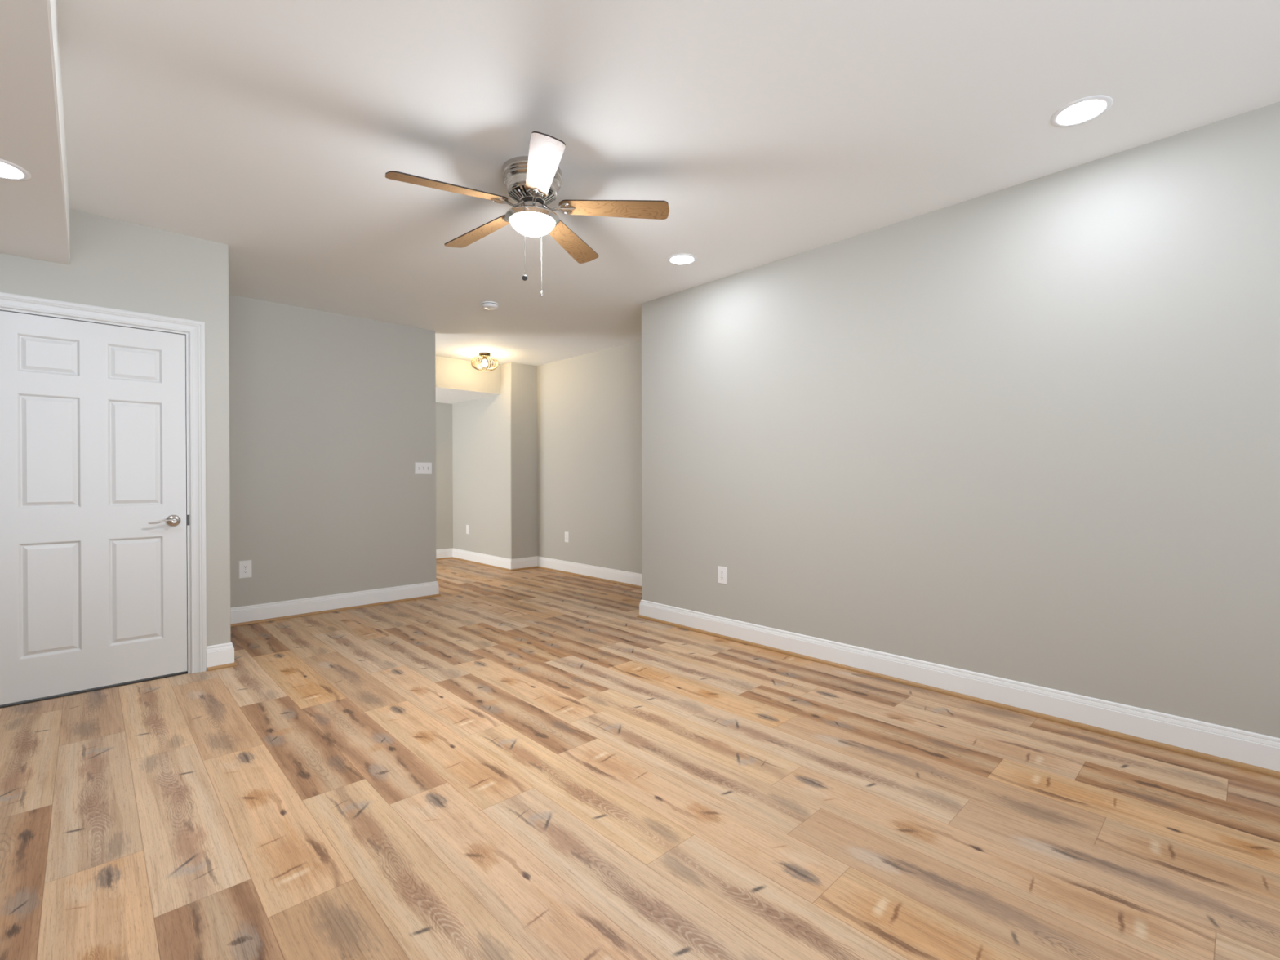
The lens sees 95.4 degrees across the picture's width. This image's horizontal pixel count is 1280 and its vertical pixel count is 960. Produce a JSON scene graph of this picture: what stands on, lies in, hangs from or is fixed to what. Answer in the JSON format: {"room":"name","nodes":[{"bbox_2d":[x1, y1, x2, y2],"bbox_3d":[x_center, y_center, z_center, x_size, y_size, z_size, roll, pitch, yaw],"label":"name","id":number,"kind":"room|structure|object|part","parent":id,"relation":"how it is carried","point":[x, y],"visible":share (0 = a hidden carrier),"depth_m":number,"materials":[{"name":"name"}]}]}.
{"room":"empty living room","nodes":[
{"label":"empty living room","id":0,"kind":"room"},
{"bbox_2d":[0,0,70,265],"bbox_3d":[-1.675,-1.311,-0.322,2.741,0.304,7.043,0,0,-44],"label":"ceiling","id":1,"kind":"structure","parent":0,"point":[34,211],"depth_m":1.97,"materials":[{"name":"white paint"}]},
{"bbox_2d":[0,158,31,180],"bbox_3d":[-2.411,-1.165,2.170,0.200,0.006,0.200,0,0,-44],"label":"recessed light","id":2,"kind":"object","parent":1,"relation":"in","point":[8,171],"visible":1,"depth_m":2.21,"materials":[{"name":"white plastic"}]},
{"bbox_2d":[0,208,231,646],"bbox_3d":[-4.332,-0.145,2.916,3.576,2.650,1.309,0,0,-44],"label":"wall","id":3,"kind":"structure","parent":0,"point":[117,264],"depth_m":3.49,"materials":[{"name":"grey paint"}]},
{"bbox_2d":[0,292,206,708],"bbox_3d":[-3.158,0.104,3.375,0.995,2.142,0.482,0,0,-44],"label":"door","id":4,"kind":"structure","parent":3,"relation":"in","point":[103,569],"depth_m":3.25,"materials":[{"name":"white paint"}]},
{"bbox_3d":[-2.795,0.244,3.407,0.123,0.023,0.027,0,0,-44],"label":"lever","id":5,"kind":"part","parent":4,"relation":"part of","materials":[{"name":"silver metal"}]},
{"bbox_3d":[-2.768,0.243,3.460,0.070,0.070,0.059,0,0,-44],"label":"handle","id":6,"kind":"part","parent":4,"relation":"part of","materials":[{"name":"silver metal"}]},
{"bbox_3d":[-2.734,0.242,3.528,0.011,0.062,0.003,0,0,-44],"label":"strike plate","id":7,"kind":"part","parent":4,"relation":"part of","materials":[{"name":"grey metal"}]},
{"bbox_2d":[206,642,237,671],"bbox_3d":[-3.015,1.098,4.065,0.155,0.148,1.219,0,0,-44],"label":"baseboard","id":8,"kind":"structure","parent":3,"relation":"attached to","point":[219,656],"depth_m":3.63,"materials":[{"name":"white paint"}]},
{"bbox_3d":[-3.015,1.161,4.065,0.155,0.020,1.219,0,0,-44],"label":"shoe moulding","id":9,"kind":"part","parent":8,"relation":"part of","materials":[{"name":"brown wood"}]},
{"bbox_2d":[228,294,435,608],"bbox_3d":[-2.763,-0.159,5.226,1.881,2.650,0.120,0,0,-44],"label":"wall","id":10,"kind":"structure","parent":0,"point":[331,415],"depth_m":5.14,"materials":[{"name":"grey paint"}]},
{"bbox_2d":[239,560,251,578],"bbox_3d":[-3.199,0.723,4.724,0.087,0.140,0.008,0,0,-44],"label":"wall outlet","id":11,"kind":"object","parent":10,"relation":"attached to","point":[245,566],"visible":1,"depth_m":4.72,"materials":[{"name":"white plastic"}]},
{"bbox_2d":[230,581,440,626],"bbox_3d":[-2.728,1.092,5.241,1.880,0.148,0.150,0,0,-44],"label":"baseboard","id":12,"kind":"structure","parent":10,"relation":"attached to","point":[264,612],"depth_m":5.14,"materials":[{"name":"white paint"}]},
{"bbox_2d":[414,462,431,474],"bbox_3d":[-2.127,-0.115,5.733,0.168,0.115,0.020,0,0,-44],"label":"light switch","id":13,"kind":"object","parent":10,"relation":"attached to","point":[420,468],"visible":1,"depth_m":5.73,"materials":[{"name":"white plastic"}]},
{"bbox_2d":[435,402,453,549],"bbox_3d":[-4.026,-0.165,7.468,3.378,2.650,0.120,0,0,-44],"label":"wall","id":14,"kind":"structure","parent":0,"point":[444,459],"depth_m":8.50,"materials":[{"name":"grey paint"}]},
{"bbox_2d":[435,355,500,404],"bbox_3d":[-3.475,-1.300,6.967,3.258,0.378,1.362,0,0,-44],"label":"soffit","id":15,"kind":"structure","parent":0,"point":[456,380],"depth_m":7.33,"materials":[{"name":"grey paint"}]},
{"bbox_2d":[452,362,537,559],"bbox_3d":[-2.054,-0.173,8.220,0.518,2.650,1.746,0,0,-44],"label":"wall","id":16,"kind":"structure","parent":0,"point":[495,437],"depth_m":7.66,"materials":[{"name":"grey paint"}]},
{"bbox_2d":[466,524,469,533],"bbox_3d":[-2.441,0.701,8.253,0.006,0.126,0.080,0,0,-44],"label":"cover plate","id":17,"kind":"object","parent":16,"relation":"attached to","point":[467,526],"visible":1,"depth_m":8.25,"materials":[{"name":"white plastic"}]},
{"bbox_2d":[537,340,642,573],"bbox_3d":[-0.297,-0.171,6.659,0.120,2.650,2.937,0,0,-44],"label":"wall","id":18,"kind":"structure","parent":0,"point":[589,405],"depth_m":6.86,"materials":[{"name":"grey paint"}]},
{"bbox_2d":[435,547,642,588],"bbox_3d":[-2.066,1.082,7.211,5.823,0.148,2.556,0,0,8],"label":"baseboard","id":19,"kind":"structure","parent":18,"relation":"attached to","point":[613,575],"depth_m":7.42,"materials":[{"name":"white paint"}]},
{"bbox_2d":[564,531,568,542],"bbox_3d":[-0.909,0.706,7.216,0.008,0.130,0.080,0,0,-44],"label":"wall outlet","id":20,"kind":"object","parent":18,"relation":"attached to","point":[566,534],"visible":1,"depth_m":7.21,"materials":[{"name":"white plastic"}]},
{"bbox_2d":[0,558,1279,959],"bbox_3d":[-1.352,1.174,2.529,7.312,0.001,10.927,0,0,-44],"label":"floor","id":21,"kind":"structure","parent":0,"point":[526,764],"depth_m":2.06,"materials":[{"name":"wood"}]},
{"bbox_2d":[57,0,1279,366],"bbox_3d":[-1.359,-1.526,2.518,7.352,0.100,10.967,0,0,-44],"label":"ceiling","id":22,"kind":"structure","parent":0,"point":[271,131],"depth_m":2.38,"materials":[{"name":"white paint"}]},
{"bbox_2d":[471,352,497,371],"bbox_3d":[-1.832,-1.395,6.876,0.311,0.197,0.309,0,0,-44],"label":"ceiling light","id":23,"kind":"object","parent":22,"relation":"attached to","point":[484,355],"visible":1,"depth_m":6.83,"materials":[{"name":"gold metal"}]},
{"bbox_3d":[-1.832,-1.379,6.876,0.060,0.081,0.060,0,0,-44],"label":"bulb","id":24,"kind":"part","parent":23,"relation":"part of","materials":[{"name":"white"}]},
{"bbox_2d":[481,301,497,309],"bbox_3d":[-1.265,-1.466,4.915,0.138,0.040,0.138,0,0,-44],"label":"smoke detector","id":25,"kind":"object","parent":22,"relation":"attached to","point":[486,304],"visible":1,"depth_m":4.87,"materials":[{"name":"white plastic"}]},
{"bbox_3d":[-1.265,-1.482,4.915,0.138,0.009,0.138,0,0,-44],"label":"plate","id":26,"kind":"part","parent":25,"relation":"part of","materials":[{"name":"white plastic"}]},
{"bbox_2d":[385,131,669,296],"bbox_3d":[-0.550,-1.197,2.803,1.252,0.566,1.248,0,0,-44],"label":"ceiling fan","id":27,"kind":"object","parent":22,"relation":"hanging from","point":[533,181],"visible":1,"depth_m":2.74,"materials":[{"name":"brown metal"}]},
{"bbox_3d":[-0.842,-1.294,2.580,0.531,0.006,0.131,-4,14,-34],"label":"blade","id":28,"kind":"part","parent":27,"relation":"part of","materials":[{"name":"brown wood"}]},
{"bbox_3d":[-0.825,-1.296,3.041,0.531,0.006,0.131,-4,10,38],"label":"blade","id":29,"kind":"part","parent":27,"relation":"part of","materials":[{"name":"brown wood"}]},
{"bbox_3d":[-0.516,-1.210,2.799,0.215,0.060,0.215,0,0,-44],"label":"lamp shade","id":30,"kind":"part","parent":27,"relation":"part of","materials":[{"name":"white glass"}]},
{"bbox_3d":[-0.495,-1.103,2.930,0.003,0.310,0.003,0,0,-44],"label":"pull chain","id":31,"kind":"part","parent":27,"relation":"part of","materials":[{"name":"grey metal"}]},
{"bbox_3d":[-0.409,-1.294,2.422,0.131,0.006,0.531,12,0,-16],"label":"blade","id":32,"kind":"part","parent":27,"relation":"part of","materials":[{"name":"brown wood"}]},
{"bbox_3d":[-0.382,-1.298,3.167,0.131,0.006,0.531,-13,-7,19],"label":"blade","id":33,"kind":"part","parent":27,"relation":"part of","materials":[{"name":"brown wood"}]},
{"bbox_3d":[-0.125,-1.297,2.785,0.531,0.006,0.131,3,-12,2],"label":"blade","id":34,"kind":"part","parent":27,"relation":"part of","materials":[{"name":"brown wood"}]},
{"bbox_2d":[666,253,697,265],"bbox_3d":[0.283,-1.484,3.924,0.200,0.006,0.200,0,0,-44],"label":"recessed light","id":35,"kind":"object","parent":22,"relation":"in","point":[677,259],"visible":1,"depth_m":3.91,"materials":[{"name":"white plastic"}]},
{"bbox_2d":[1050,95,1112,127],"bbox_3d":[1.775,-1.481,2.346,0.200,0.006,0.200,0,0,-44],"label":"recessed light","id":36,"kind":"object","parent":22,"relation":"in","point":[1082,110],"visible":1,"depth_m":2.34,"materials":[{"name":"white plastic"}]},
{"bbox_2d":[641,102,1279,737],"bbox_3d":[2.549,-0.163,3.003,1.029,2.650,6.284,0,0,-44],"label":"wall","id":37,"kind":"structure","parent":0,"point":[1028,432],"depth_m":2.93,"materials":[{"name":"grey paint"}]},
{"bbox_2d":[717,565,727,584],"bbox_3d":[0.606,0.703,4.301,0.008,0.128,0.086,0,0,-44],"label":"wall outlet","id":38,"kind":"object","parent":37,"relation":"attached to","point":[722,571],"visible":1,"depth_m":4.30,"materials":[{"name":"white plastic"}]},
{"bbox_2d":[636,599,1279,777],"bbox_3d":[2.446,1.088,3.011,0.939,0.148,6.194,0,0,-44],"label":"baseboard","id":39,"kind":"structure","parent":37,"relation":"attached to","point":[1257,753],"depth_m":2.93,"materials":[{"name":"white paint"}]}
]}

